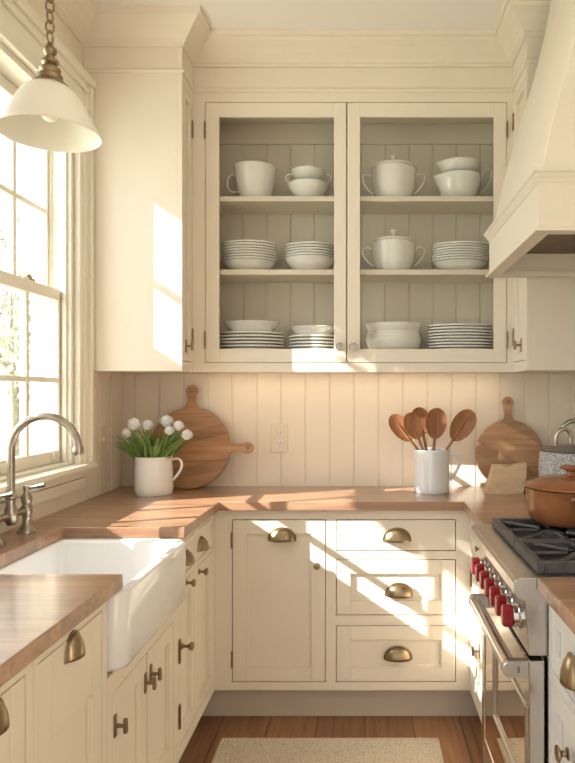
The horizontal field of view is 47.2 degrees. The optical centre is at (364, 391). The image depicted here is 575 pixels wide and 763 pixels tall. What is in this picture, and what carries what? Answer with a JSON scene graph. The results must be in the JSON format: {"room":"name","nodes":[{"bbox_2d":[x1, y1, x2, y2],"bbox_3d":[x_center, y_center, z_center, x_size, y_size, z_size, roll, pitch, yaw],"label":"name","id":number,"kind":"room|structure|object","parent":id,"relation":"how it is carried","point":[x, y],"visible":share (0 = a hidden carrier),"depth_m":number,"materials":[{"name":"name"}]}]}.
{"room":"kitchen","nodes":[
{"label":"kitchen","id":0,"kind":"room"},
{"bbox_2d":[0,0,121,533],"bbox_3d":[-1.245,-0.079,1.200,0.160,2.920,4.200,0,0,0],"label":"wall","id":1,"kind":"structure","parent":0,"point":[62,32],"depth_m":2.47,"materials":[{"name":"paint"}]},
{"bbox_2d":[0,0,96,514],"bbox_3d":[-1.216,-0.444,1.994,0.218,1.680,1.388,0,0,0],"label":"window","id":2,"kind":"structure","parent":1,"relation":"in","point":[60,284],"depth_m":2.57,"materials":[{"name":"paint"}]},
{"bbox_2d":[99,426,105,453],"bbox_3d":[-1.153,0.212,2.865,0.016,0.120,0.070,0,0,0],"label":"wall switch","id":3,"kind":"object","parent":1,"relation":"attached to","point":[102,430],"visible":1,"depth_m":2.86,"materials":[{"name":"beige plastic"}]},
{"bbox_2d":[87,372,121,499],"bbox_3d":[-1.163,0.181,2.912,0.004,0.540,0.384,0,0,0],"label":"backsplash","id":4,"kind":"structure","parent":1,"relation":"attached to","point":[107,476],"depth_m":2.93,"materials":[{"name":"paint"}]},
{"bbox_2d":[45,0,550,67],"bbox_3d":[-0.022,-1.482,0.982,2.293,0.111,3.764,0,0,0],"label":"trim","id":5,"kind":"structure","parent":1,"relation":"attached to","point":[187,27],"depth_m":2.77,"materials":[{"name":"beige paint"}]},
{"bbox_2d":[95,0,503,28],"bbox_3d":[0.000,-1.569,1.200,2.800,0.060,4.200,0,0,0],"label":"ceiling","id":6,"kind":"structure","parent":0,"point":[220,14],"depth_m":2.64,"materials":[{"name":"paint"}]},
{"bbox_2d":[0,0,101,152],"bbox_3d":[-0.870,-1.124,1.795,0.268,0.829,0.268,0,0,-31],"label":"pendant lamp","id":7,"kind":"object","parent":6,"relation":"hanging from","point":[44,113],"visible":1,"depth_m":1.78,"materials":[{"name":"white glass"}]},
{"bbox_2d":[178,716,482,762],"bbox_3d":[0.000,1.411,1.200,2.800,0.060,4.200,0,0,0],"label":"floor","id":8,"kind":"structure","parent":0,"point":[460,737],"depth_m":2.65,"materials":[{"name":"brown wood"}]},
{"bbox_2d":[0,661,33,762],"bbox_3d":[-0.882,0.934,0.973,0.564,0.892,0.506,0,0,0],"label":"base cabinet","id":9,"kind":"object","parent":8,"relation":"on","point":[17,694],"visible":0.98,"depth_m":1.17,"materials":[{"name":"beige paint"}]},
{"bbox_2d":[0,486,530,686],"bbox_3d":[-0.022,0.469,1.909,2.283,0.037,2.419,0,0,0],"label":"countertop","id":10,"kind":"structure","parent":9,"relation":"on","point":[37,610],"depth_m":2.30,"materials":[{"name":"brown wood"}]},
{"bbox_2d":[0,412,83,546],"bbox_3d":[-0.991,0.256,1.998,0.253,0.388,0.242,0,0,0],"label":"bridge faucet","id":11,"kind":"object","parent":10,"relation":"on","point":[11,512],"visible":1,"depth_m":1.99,"materials":[{"name":"silver metal"}]},
{"bbox_2d":[0,539,185,671],"bbox_3d":[-0.807,0.590,1.874,0.442,0.202,0.584,0,0,0],"label":"sink","id":12,"kind":"object","parent":10,"relation":"in","point":[153,571],"visible":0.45,"depth_m":1.97,"materials":[{"name":"white ceramic"}]},
{"bbox_2d":[134,455,182,496],"bbox_3d":[-0.924,0.366,2.876,0.186,0.168,0.166,0,0,-38],"label":"pitcher","id":13,"kind":"object","parent":10,"relation":"on","point":[153,477],"visible":0.96,"depth_m":2.80,"materials":[{"name":"white ceramic"}]},
{"bbox_2d":[126,418,141,438],"bbox_3d":[-0.992,0.231,2.821,0.089,0.240,0.071,0,0,0],"label":"flower","id":14,"kind":"object","parent":13,"relation":"in","point":[133,423],"visible":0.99,"depth_m":2.80,"materials":[{"name":"white plant"}]},
{"bbox_2d":[114,429,189,460],"bbox_3d":[-0.939,0.247,2.876,0.347,0.171,0.222,0,0,0],"label":"bouquet leaves","id":15,"kind":"object","parent":13,"relation":"in","point":[146,449],"visible":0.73,"depth_m":2.83,"materials":[{"name":"green plant"}]},
{"bbox_2d":[152,385,253,488],"bbox_3d":[-0.767,0.208,3.053,0.488,0.484,0.095,0,0,0],"label":"cutting board","id":16,"kind":"object","parent":10,"relation":"on","point":[206,455],"visible":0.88,"depth_m":3.04,"materials":[{"name":"brown wood"}]},
{"bbox_2d":[414,448,460,494],"bbox_3d":[0.313,0.354,2.927,0.190,0.193,0.163,0,0,36],"label":"utensil crock","id":17,"kind":"object","parent":10,"relation":"on","point":[431,468],"visible":0.98,"depth_m":2.87,"materials":[{"name":"white ceramic"}]},
{"bbox_2d":[388,414,418,449],"bbox_3d":[0.236,0.261,2.936,0.260,0.324,0.022,0,0,0],"label":"wooden spoon","id":18,"kind":"object","parent":17,"relation":"in","point":[395,421],"visible":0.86,"depth_m":2.93,"materials":[{"name":"brown wood"}]},
{"bbox_2d":[388,414,411,441],"bbox_3d":[0.161,0.161,2.936,0.110,0.126,0.021,0,0,0],"label":"spoon bowl","id":19,"kind":"object","parent":18,"relation":"on","point":[395,421],"depth_m":2.93,"materials":[{"name":"brown wood"}]},
{"bbox_2d":[403,412,423,449],"bbox_3d":[0.249,0.257,2.896,0.157,0.332,0.021,0,0,0],"label":"wooden spoon","id":20,"kind":"object","parent":17,"relation":"in","point":[413,426],"visible":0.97,"depth_m":2.89,"materials":[{"name":"brown wood"}]},
{"bbox_2d":[403,412,422,438],"bbox_3d":[0.214,0.151,2.897,0.087,0.120,0.020,0,0,0],"label":"spoon bowl","id":21,"kind":"object","parent":20,"relation":"on","point":[413,426],"depth_m":2.89,"materials":[{"name":"brown wood"}]},
{"bbox_2d":[412,407,427,450],"bbox_3d":[0.263,0.245,2.980,0.110,0.352,0.020,0,0,0],"label":"wooden spoon","id":22,"kind":"object","parent":17,"relation":"in","point":[421,412],"visible":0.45,"depth_m":2.98,"materials":[{"name":"brown wood"}]},
{"bbox_2d":[412,407,427,433],"bbox_3d":[0.253,0.133,2.981,0.089,0.127,0.019,0,0,0],"label":"spoon bowl","id":23,"kind":"object","parent":22,"relation":"on","point":[421,412],"depth_m":2.98,"materials":[{"name":"brown wood"}]},
{"bbox_2d":[425,408,446,450],"bbox_3d":[0.323,0.247,2.954,0.097,0.349,0.020,0,0,0],"label":"wooden spoon","id":24,"kind":"object","parent":17,"relation":"in","point":[436,419],"visible":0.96,"depth_m":2.95,"materials":[{"name":"brown wood"}]},
{"bbox_2d":[445,409,476,449],"bbox_3d":[0.377,0.250,2.917,0.246,0.346,0.024,0,0,0],"label":"wooden spoon","id":25,"kind":"object","parent":17,"relation":"in","point":[463,423],"visible":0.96,"depth_m":2.92,"materials":[{"name":"brown wood"}]},
{"bbox_2d":[449,409,476,440],"bbox_3d":[0.439,0.149,2.918,0.121,0.144,0.022,0,0,0],"label":"spoon bowl","id":26,"kind":"object","parent":25,"relation":"on","point":[464,422],"depth_m":2.92,"materials":[{"name":"brown wood"}]},
{"bbox_2d":[482,463,526,493],"bbox_3d":[0.631,0.385,2.928,0.189,0.131,0.122,0,0,0],"label":"paper bag","id":27,"kind":"object","parent":10,"relation":"on","point":[502,478],"visible":1,"depth_m":2.89,"materials":[{"name":"beige paper"}]},
{"bbox_2d":[475,397,541,480],"bbox_3d":[0.678,0.236,3.063,0.320,0.428,0.084,0,0,0],"label":"cutting board","id":28,"kind":"object","parent":10,"relation":"on","point":[508,440],"visible":0.68,"depth_m":3.05,"materials":[{"name":"brown wood"}]},
{"bbox_2d":[538,417,574,476],"bbox_3d":[0.925,0.281,2.860,0.314,0.340,0.314,0,0,0],"label":"jar","id":29,"kind":"object","parent":10,"relation":"on","point":[551,457],"visible":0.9,"depth_m":2.79,"materials":[{"name":"grey stone"}]},
{"bbox_2d":[34,601,106,762],"bbox_3d":[-0.882,0.934,1.401,0.564,0.892,0.346,0,0,0],"label":"base cabinet","id":30,"kind":"object","parent":8,"relation":"on","point":[70,677],"visible":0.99,"depth_m":1.40,"materials":[{"name":"beige paint"}]},
{"bbox_2d":[61,515,213,761],"bbox_3d":[-0.874,0.934,2.433,0.581,0.892,0.531,0,0,0],"label":"base cabinet","id":31,"kind":"object","parent":8,"relation":"on","point":[196,612],"visible":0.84,"depth_m":2.42,"materials":[{"name":"beige paint"}]},
{"bbox_2d":[107,608,177,762],"bbox_3d":[-0.878,1.038,1.871,0.572,0.684,0.591,0,0,0],"label":"base cabinet","id":32,"kind":"object","parent":8,"relation":"on","point":[142,696],"visible":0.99,"depth_m":1.87,"materials":[{"name":"beige paint"}]},
{"bbox_2d":[211,738,443,762],"bbox_3d":[-0.139,1.373,1.808,0.862,0.015,1.530,0,0,0],"label":"rug","id":33,"kind":"object","parent":8,"relation":"on","point":[229,750],"visible":1,"depth_m":2.48,"materials":[{"name":"beige fabric"}]},
{"bbox_2d":[202,511,478,715],"bbox_3d":[-0.095,0.934,2.893,1.200,0.892,0.452,0,0,0],"label":"base cabinet","id":34,"kind":"object","parent":8,"relation":"on","point":[318,613],"visible":1,"depth_m":2.70,"materials":[{"name":"beige paint"}]},
{"bbox_2d":[470,519,481,722],"bbox_3d":[0.761,0.934,2.473,0.716,0.892,0.453,0,0,0],"label":"base cabinet","id":35,"kind":"object","parent":8,"relation":"on","point":[475,628],"visible":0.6,"depth_m":2.60,"materials":[{"name":"beige paint"}]},
{"bbox_2d":[468,518,574,762],"bbox_3d":[0.719,0.888,1.916,0.762,0.984,0.652,0,0,0],"label":"gas range","id":36,"kind":"object","parent":8,"relation":"on","point":[512,616],"visible":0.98,"depth_m":1.76,"materials":[{"name":"metal"}]},
{"bbox_2d":[499,527,574,576],"bbox_3d":[0.765,0.460,1.916,0.667,0.018,0.652,0,0,0],"label":"cooktop","id":37,"kind":"object","parent":36,"relation":"in","point":[536,571],"depth_m":1.79,"materials":[{"name":"black metal"}]},
{"bbox_2d":[523,464,574,528],"bbox_3d":[0.672,0.331,2.120,0.304,0.186,0.304,0,0,-39],"label":"pot","id":38,"kind":"object","parent":36,"relation":"on","point":[550,499],"visible":1,"depth_m":2.03,"materials":[{"name":"ceramic"}]},
{"bbox_2d":[549,605,574,762],"bbox_3d":[0.769,0.934,1.150,0.700,0.892,0.860,0,0,0],"label":"base cabinet","id":39,"kind":"object","parent":8,"relation":"on","point":[561,638],"visible":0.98,"depth_m":1.49,"materials":[{"name":"paint"}]},
{"bbox_2d":[537,577,574,633],"bbox_3d":[0.769,0.469,1.143,0.699,0.037,0.886,0,0,0],"label":"countertop","id":40,"kind":"structure","parent":39,"relation":"on","point":[558,592],"depth_m":1.46,"materials":[{"name":"brown wood"}]},
{"bbox_2d":[122,373,574,660],"bbox_3d":[-0.022,-0.079,3.180,2.285,2.920,0.120,0,0,0],"label":"wall","id":41,"kind":"structure","parent":0,"point":[340,433],"depth_m":3.12,"materials":[{"name":"paint"}]},
{"bbox_2d":[84,47,202,373],"bbox_3d":[-0.944,-0.812,2.904,0.440,1.450,0.430,0,0,0],"label":"upper cabinet","id":42,"kind":"object","parent":41,"relation":"attached to","point":[143,162],"visible":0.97,"depth_m":2.69,"materials":[{"name":"beige paint"}]},
{"bbox_2d":[271,424,287,451],"bbox_3d":[-0.410,0.221,3.114,0.082,0.136,0.011,0,0,0],"label":"wall outlet","id":43,"kind":"object","parent":41,"relation":"attached to","point":[279,432],"visible":1,"depth_m":3.11,"materials":[{"name":"beige plastic"}]},
{"bbox_2d":[193,68,512,373],"bbox_3d":[-0.053,-0.812,2.977,1.407,1.449,0.285,0,0,0],"label":"upper cabinet","id":44,"kind":"object","parent":41,"relation":"attached to","point":[343,134],"visible":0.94,"depth_m":2.89,"materials":[{"name":"beige paint"}]},
{"bbox_2d":[223,258,275,268],"bbox_3d":[-0.531,-0.571,2.990,0.240,0.050,0.186,0,0,0],"label":"serving bowl","id":45,"kind":"object","parent":44,"relation":"on","point":[243,263],"visible":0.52,"depth_m":2.92,"materials":[{"name":"white ceramic"}]},
{"bbox_2d":[221,256,276,262],"bbox_3d":[-0.532,-0.597,2.989,0.254,0.017,0.197,0,0,0],"label":"dinner plate","id":46,"kind":"object","parent":45,"relation":"on","point":[232,257],"visible":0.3,"depth_m":2.91,"materials":[{"name":"white ceramic"}]},
{"bbox_2d":[222,253,276,259],"bbox_3d":[-0.531,-0.609,2.989,0.254,0.017,0.197,0,0,0],"label":"dinner plate","id":47,"kind":"object","parent":46,"relation":"on","point":[235,254],"visible":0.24,"depth_m":2.91,"materials":[{"name":"white ceramic"}]},
{"bbox_2d":[222,250,276,256],"bbox_3d":[-0.531,-0.622,2.990,0.254,0.017,0.197,0,0,0],"label":"dinner plate","id":48,"kind":"object","parent":47,"relation":"on","point":[240,251],"visible":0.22,"depth_m":2.91,"materials":[{"name":"white ceramic"}]},
{"bbox_2d":[221,248,276,254],"bbox_3d":[-0.532,-0.634,2.990,0.254,0.017,0.197,0,0,0],"label":"dinner plate","id":49,"kind":"object","parent":48,"relation":"on","point":[230,249],"visible":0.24,"depth_m":2.91,"materials":[{"name":"white ceramic"}]},
{"bbox_2d":[221,245,276,251],"bbox_3d":[-0.532,-0.646,2.990,0.254,0.017,0.197,0,0,0],"label":"dinner plate","id":50,"kind":"object","parent":49,"relation":"on","point":[233,246],"visible":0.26,"depth_m":2.91,"materials":[{"name":"white ceramic"}]},
{"bbox_2d":[221,242,276,249],"bbox_3d":[-0.532,-0.658,2.989,0.254,0.017,0.197,0,0,0],"label":"dinner plate","id":51,"kind":"object","parent":50,"relation":"on","point":[235,243],"visible":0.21,"depth_m":2.90,"materials":[{"name":"white ceramic"}]},
{"bbox_2d":[226,161,276,195],"bbox_3d":[-0.506,-0.951,2.990,0.197,0.158,0.197,0,0,44],"label":"teacup","id":52,"kind":"object","parent":44,"relation":"on","point":[252,178],"visible":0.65,"depth_m":2.92,"materials":[{"name":"white ceramic"}]},
{"bbox_2d":[288,179,328,195],"bbox_3d":[-0.260,-0.912,2.990,0.189,0.080,0.189,0,0,0],"label":"bowl","id":53,"kind":"object","parent":44,"relation":"on","point":[298,187],"visible":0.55,"depth_m":2.92,"materials":[{"name":"white ceramic"}]},
{"bbox_2d":[285,164,331,182],"bbox_3d":[-0.260,-1.000,2.990,0.159,0.095,0.158,0,0,43],"label":"lidded bowl","id":54,"kind":"object","parent":53,"relation":"on","point":[308,171],"visible":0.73,"depth_m":2.94,"materials":[{"name":"white ceramic"}]},
{"bbox_2d":[285,255,333,268],"bbox_3d":[-0.251,-0.579,2.990,0.235,0.066,0.196,0,0,0],"label":"serving bowl","id":55,"kind":"object","parent":44,"relation":"on","point":[296,261],"visible":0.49,"depth_m":2.92,"materials":[{"name":"white ceramic"}]},
{"bbox_2d":[285,252,333,257],"bbox_3d":[-0.252,-0.613,2.989,0.232,0.017,0.197,0,0,0],"label":"dinner plate","id":56,"kind":"object","parent":55,"relation":"on","point":[301,253],"visible":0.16,"depth_m":2.90,"materials":[{"name":"white ceramic"}]},
{"bbox_2d":[285,250,333,255],"bbox_3d":[-0.250,-0.625,2.991,0.232,0.017,0.197,0,0,0],"label":"dinner plate","id":57,"kind":"object","parent":56,"relation":"on","point":[294,251],"visible":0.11,"depth_m":2.91,"materials":[{"name":"white ceramic"}]},
{"bbox_2d":[285,247,333,252],"bbox_3d":[-0.251,-0.638,2.990,0.232,0.017,0.197,0,0,0],"label":"dinner plate","id":58,"kind":"object","parent":57,"relation":"on","point":[296,248],"visible":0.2,"depth_m":2.91,"materials":[{"name":"white ceramic"}]},
{"bbox_2d":[85,58,538,91],"bbox_3d":[-0.022,-1.328,2.731,2.285,0.018,0.266,0,0,0],"label":"trim","id":59,"kind":"structure","parent":44,"relation":"attached to","point":[527,60],"depth_m":2.85,"materials":[{"name":"beige paint"}]},
{"bbox_2d":[220,196,492,213],"bbox_3d":[-0.053,-0.859,2.994,1.366,0.024,0.212,0,0,0],"label":"shelf","id":60,"kind":"object","parent":44,"relation":"attached to","point":[228,204],"depth_m":2.94,"materials":[{"name":"beige paint"}]},
{"bbox_2d":[220,269,492,282],"bbox_3d":[-0.053,-0.533,2.994,1.366,0.024,0.212,0,0,0],"label":"shelf","id":61,"kind":"object","parent":44,"relation":"attached to","point":[226,275],"depth_m":2.92,"materials":[{"name":"beige paint"}]},
{"bbox_2d":[361,155,425,195],"bbox_3d":[0.131,-0.982,2.990,0.212,0.220,0.211,0,0,-45],"label":"lidded pot","id":62,"kind":"object","parent":44,"relation":"on","point":[392,177],"visible":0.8,"depth_m":2.91,"materials":[{"name":"white ceramic"}]},
{"bbox_2d":[361,229,425,268],"bbox_3d":[0.131,-0.649,2.990,0.212,0.206,0.211,0,0,-45],"label":"lidded pot","id":63,"kind":"object","parent":44,"relation":"on","point":[388,252],"visible":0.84,"depth_m":2.91,"materials":[{"name":"white ceramic"}]},
{"bbox_2d":[365,337,421,348],"bbox_3d":[0.131,-0.206,2.990,0.262,0.082,0.196,0,0,0],"label":"mixing bowl","id":64,"kind":"object","parent":44,"relation":"on","point":[371,342],"visible":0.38,"depth_m":2.91,"materials":[{"name":"white ceramic"}]},
{"bbox_2d":[366,333,420,337],"bbox_3d":[0.131,-0.221,2.990,0.254,0.082,0.190,0,0,0],"label":"mixing bowl","id":65,"kind":"object","parent":64,"relation":"on","point":[381,334],"visible":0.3,"depth_m":2.91,"materials":[{"name":"white ceramic"}]},
{"bbox_2d":[367,330,419,334],"bbox_3d":[0.131,-0.236,2.990,0.246,0.082,0.184,0,0,0],"label":"mixing bowl","id":66,"kind":"object","parent":65,"relation":"on","point":[376,331],"visible":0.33,"depth_m":2.91,"materials":[{"name":"white ceramic"}]},
{"bbox_2d":[365,322,421,331],"bbox_3d":[0.131,-0.277,2.990,0.262,0.072,0.196,0,0,0],"label":"mixing bowl","id":67,"kind":"object","parent":66,"relation":"on","point":[373,326],"visible":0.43,"depth_m":2.91,"materials":[{"name":"white ceramic"}]},
{"bbox_2d":[433,259,487,268],"bbox_3d":[0.439,-0.570,2.990,0.249,0.048,0.186,0,0,0],"label":"serving bowl","id":68,"kind":"object","parent":44,"relation":"on","point":[451,263],"visible":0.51,"depth_m":2.92,"materials":[{"name":"white ceramic"}]},
{"bbox_2d":[432,256,488,263],"bbox_3d":[0.438,-0.595,2.989,0.263,0.017,0.197,0,0,0],"label":"dinner plate","id":69,"kind":"object","parent":68,"relation":"on","point":[455,257],"visible":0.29,"depth_m":2.91,"materials":[{"name":"white ceramic"}]},
{"bbox_2d":[432,254,488,259],"bbox_3d":[0.439,-0.607,2.991,0.263,0.017,0.197,0,0,0],"label":"dinner plate","id":70,"kind":"object","parent":69,"relation":"on","point":[448,255],"visible":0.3,"depth_m":2.91,"materials":[{"name":"white ceramic"}]},
{"bbox_2d":[432,251,488,257],"bbox_3d":[0.439,-0.618,2.990,0.263,0.017,0.197,0,0,0],"label":"dinner plate","id":71,"kind":"object","parent":70,"relation":"on","point":[453,252],"visible":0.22,"depth_m":2.90,"materials":[{"name":"white ceramic"}]},
{"bbox_2d":[432,249,488,254],"bbox_3d":[0.440,-0.630,2.990,0.263,0.017,0.197,0,0,0],"label":"dinner plate","id":72,"kind":"object","parent":71,"relation":"on","point":[446,250],"visible":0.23,"depth_m":2.91,"materials":[{"name":"white ceramic"}]},
{"bbox_2d":[432,246,488,252],"bbox_3d":[0.439,-0.641,2.989,0.263,0.017,0.197,0,0,0],"label":"dinner plate","id":73,"kind":"object","parent":72,"relation":"on","point":[450,247],"visible":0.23,"depth_m":2.90,"materials":[{"name":"white ceramic"}]},
{"bbox_2d":[432,243,488,250],"bbox_3d":[0.438,-0.653,2.989,0.263,0.017,0.197,0,0,0],"label":"dinner plate","id":74,"kind":"object","parent":73,"relation":"on","point":[457,244],"visible":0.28,"depth_m":2.91,"materials":[{"name":"white ceramic"}]},
{"bbox_2d":[432,241,488,247],"bbox_3d":[0.440,-0.664,2.990,0.263,0.017,0.197,0,0,0],"label":"dinner plate","id":75,"kind":"object","parent":74,"relation":"on","point":[449,242],"visible":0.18,"depth_m":2.91,"materials":[{"name":"white ceramic"}]},
{"bbox_2d":[433,168,492,195],"bbox_3d":[0.439,-0.950,2.986,0.218,0.156,0.205,0,0,41],"label":"cup","id":76,"kind":"object","parent":44,"relation":"on","point":[455,182],"visible":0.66,"depth_m":2.92,"materials":[{"name":"white ceramic"}]},
{"bbox_2d":[435,157,479,172],"bbox_3d":[0.434,-1.020,2.990,0.188,0.064,0.188,0,0,45],"label":"bowl","id":77,"kind":"object","parent":76,"relation":"on","point":[456,163],"visible":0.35,"depth_m":2.92,"materials":[{"name":"white ceramic"}]},
{"bbox_3d":[-0.522,-0.173,2.990,0.300,0.017,0.197,0,0,0],"label":"dinner plate","id":78,"kind":"object","parent":44,"relation":"on","visible":0},
{"bbox_2d":[221,348,277,348],"bbox_3d":[-0.522,-0.188,2.990,0.300,0.017,0.197,0,0,0],"label":"dinner plate","id":79,"kind":"object","parent":78,"relation":"on","point":[221,348],"visible":0.06,"depth_m":2.90,"materials":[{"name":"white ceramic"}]},
{"bbox_2d":[220,344,283,348],"bbox_3d":[-0.521,-0.203,2.990,0.300,0.017,0.197,0,0,0],"label":"dinner plate","id":80,"kind":"object","parent":79,"relation":"on","point":[238,345],"visible":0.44,"depth_m":2.92,"materials":[{"name":"white ceramic"}]},
{"bbox_2d":[220,341,283,344],"bbox_3d":[-0.523,-0.218,2.990,0.300,0.017,0.197,0,0,0],"label":"dinner plate","id":81,"kind":"object","parent":80,"relation":"on","point":[226,342],"visible":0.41,"depth_m":2.91,"materials":[{"name":"white ceramic"}]},
{"bbox_2d":[220,338,283,341],"bbox_3d":[-0.522,-0.233,2.991,0.300,0.017,0.197,0,0,0],"label":"dinner plate","id":82,"kind":"object","parent":81,"relation":"on","point":[222,339],"visible":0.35,"depth_m":2.92,"materials":[{"name":"white ceramic"}]},
{"bbox_2d":[220,334,283,338],"bbox_3d":[-0.522,-0.248,2.990,0.300,0.017,0.197,0,0,0],"label":"dinner plate","id":83,"kind":"object","parent":82,"relation":"on","point":[233,335],"visible":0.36,"depth_m":2.91,"materials":[{"name":"white ceramic"}]},
{"bbox_2d":[220,331,283,334],"bbox_3d":[-0.521,-0.263,2.989,0.300,0.017,0.197,0,0,0],"label":"dinner plate","id":84,"kind":"object","parent":83,"relation":"on","point":[226,332],"visible":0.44,"depth_m":2.91,"materials":[{"name":"white ceramic"}]},
{"bbox_2d":[223,320,279,330],"bbox_3d":[-0.522,-0.293,2.990,0.260,0.058,0.170,0,0,0],"label":"serving bowl","id":85,"kind":"object","parent":84,"relation":"on","point":[233,325],"visible":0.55,"depth_m":2.93,"materials":[{"name":"white ceramic"}]},
{"bbox_3d":[0.439,-0.173,2.990,0.300,0.017,0.197,0,0,0],"label":"dinner plate","id":86,"kind":"object","parent":44,"relation":"on","visible":0},
{"bbox_2d":[440,348,485,348],"bbox_3d":[0.440,-0.187,2.991,0.300,0.017,0.197,0,0,0],"label":"dinner plate","id":87,"kind":"object","parent":86,"relation":"on","point":[440,348],"visible":0.07,"depth_m":2.90,"materials":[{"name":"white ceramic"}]},
{"bbox_2d":[428,345,492,348],"bbox_3d":[0.439,-0.201,2.990,0.300,0.017,0.197,0,0,0],"label":"dinner plate","id":88,"kind":"object","parent":87,"relation":"on","point":[438,346],"visible":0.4,"depth_m":2.91,"materials":[{"name":"white ceramic"}]},
{"bbox_2d":[428,342,492,345],"bbox_3d":[0.438,-0.215,2.990,0.300,0.017,0.197,0,0,0],"label":"dinner plate","id":89,"kind":"object","parent":88,"relation":"on","point":[436,343],"visible":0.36,"depth_m":2.91,"materials":[{"name":"white ceramic"}]},
{"bbox_2d":[428,339,492,342],"bbox_3d":[0.440,-0.228,2.991,0.300,0.017,0.197,0,0,0],"label":"dinner plate","id":90,"kind":"object","parent":89,"relation":"on","point":[436,340],"visible":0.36,"depth_m":2.91,"materials":[{"name":"white ceramic"}]},
{"bbox_2d":[428,336,492,339],"bbox_3d":[0.440,-0.242,2.990,0.300,0.017,0.197,0,0,0],"label":"dinner plate","id":91,"kind":"object","parent":90,"relation":"on","point":[435,337],"visible":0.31,"depth_m":2.91,"materials":[{"name":"white ceramic"}]},
{"bbox_2d":[428,333,492,336],"bbox_3d":[0.439,-0.256,2.990,0.300,0.017,0.197,0,0,0],"label":"dinner plate","id":92,"kind":"object","parent":91,"relation":"on","point":[434,334],"visible":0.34,"depth_m":2.92,"materials":[{"name":"white ceramic"}]},
{"bbox_2d":[428,329,492,333],"bbox_3d":[0.438,-0.270,2.990,0.300,0.017,0.197,0,0,0],"label":"dinner plate","id":93,"kind":"object","parent":92,"relation":"on","point":[456,330],"visible":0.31,"depth_m":2.92,"materials":[{"name":"white ceramic"}]},
{"bbox_2d":[428,326,492,330],"bbox_3d":[0.439,-0.284,2.989,0.300,0.017,0.197,0,0,0],"label":"dinner plate","id":94,"kind":"object","parent":93,"relation":"on","point":[450,327],"visible":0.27,"depth_m":2.91,"materials":[{"name":"white ceramic"}]},
{"bbox_2d":[428,323,492,327],"bbox_3d":[0.438,-0.297,2.991,0.300,0.017,0.197,0,0,0],"label":"dinner plate","id":95,"kind":"object","parent":94,"relation":"on","point":[449,324],"visible":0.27,"depth_m":2.91,"materials":[{"name":"white ceramic"}]},
{"bbox_3d":[-0.233,-0.173,2.991,0.236,0.017,0.197,0,0,0],"label":"plate","id":96,"kind":"object","parent":44,"relation":"on","visible":0},
{"bbox_2d":[291,348,333,348],"bbox_3d":[-0.233,-0.188,2.990,0.236,0.017,0.197,0,0,0],"label":"plate","id":97,"kind":"object","parent":96,"relation":"on","point":[291,348],"visible":0.05,"depth_m":2.90,"materials":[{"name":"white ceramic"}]},
{"bbox_2d":[289,344,333,347],"bbox_3d":[-0.233,-0.203,2.990,0.236,0.017,0.197,0,0,0],"label":"plate","id":98,"kind":"object","parent":97,"relation":"on","point":[305,345],"visible":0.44,"depth_m":2.91,"materials":[{"name":"white ceramic"}]},
{"bbox_2d":[289,341,333,344],"bbox_3d":[-0.232,-0.218,2.990,0.236,0.017,0.197,0,0,0],"label":"plate","id":99,"kind":"object","parent":98,"relation":"on","point":[296,342],"visible":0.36,"depth_m":2.91,"materials":[{"name":"white ceramic"}]},
{"bbox_2d":[289,338,333,341],"bbox_3d":[-0.231,-0.233,2.990,0.236,0.017,0.197,0,0,0],"label":"plate","id":100,"kind":"object","parent":99,"relation":"on","point":[292,339],"visible":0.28,"depth_m":2.91,"materials":[{"name":"white ceramic"}]},
{"bbox_2d":[289,334,333,337],"bbox_3d":[-0.232,-0.248,2.990,0.236,0.017,0.197,0,0,0],"label":"plate","id":101,"kind":"object","parent":100,"relation":"on","point":[302,335],"visible":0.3,"depth_m":2.91,"materials":[{"name":"white ceramic"}]},
{"bbox_2d":[291,325,333,334],"bbox_3d":[-0.232,-0.274,2.990,0.218,0.050,0.182,0,0,0],"label":"serving bowl","id":102,"kind":"object","parent":101,"relation":"on","point":[300,329],"visible":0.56,"depth_m":2.92,"materials":[{"name":"white ceramic"}]},
{"bbox_2d":[505,36,574,373],"bbox_3d":[0.868,-0.812,2.864,0.502,1.450,0.511,0,0,0],"label":"upper cabinet","id":103,"kind":"object","parent":41,"relation":"attached to","point":[543,331],"visible":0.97,"depth_m":2.61,"materials":[{"name":"beige paint"}]},
{"bbox_3d":[1.180,-0.079,1.200,0.120,2.920,4.200,0,0,0],"label":"wall","id":104,"kind":"structure","parent":0,"visible":0},
{"bbox_2d":[484,0,574,277],"bbox_3d":[0.789,-0.989,2.143,0.659,1.096,0.751,0,0,0],"label":"range hood","id":105,"kind":"object","parent":104,"relation":"attached to","point":[531,234],"visible":1,"depth_m":2.01,"materials":[{"name":"paint"}]},
{"label":"outside","id":106,"kind":"structure","parent":0,"visible":0},
{"bbox_2d":[0,419,30,458],"bbox_3d":[-20.700,1.681,10.000,38.600,0.100,60.000,0,0,0],"label":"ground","id":107,"kind":"structure","parent":106,"point":[3,422],"depth_m":23.82,"materials":[{"name":"white"}]},
{"bbox_2d":[0,200,24,371],"bbox_3d":[-8.932,-1.655,15.395,1.806,6.579,1.849,0,0,0],"label":"tree","id":108,"kind":"object","parent":107,"relation":"on","point":[4,292],"visible":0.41,"depth_m":15.50,"materials":[{"name":"green plant"}]},
{"bbox_2d":[0,259,30,457],"bbox_3d":[-5.577,-0.271,10.300,2.068,3.814,1.968,0,0,0],"label":"tree","id":109,"kind":"object","parent":107,"relation":"on","point":[9,368],"visible":0.25,"depth_m":10.21,"materials":[{"name":"green plant"}]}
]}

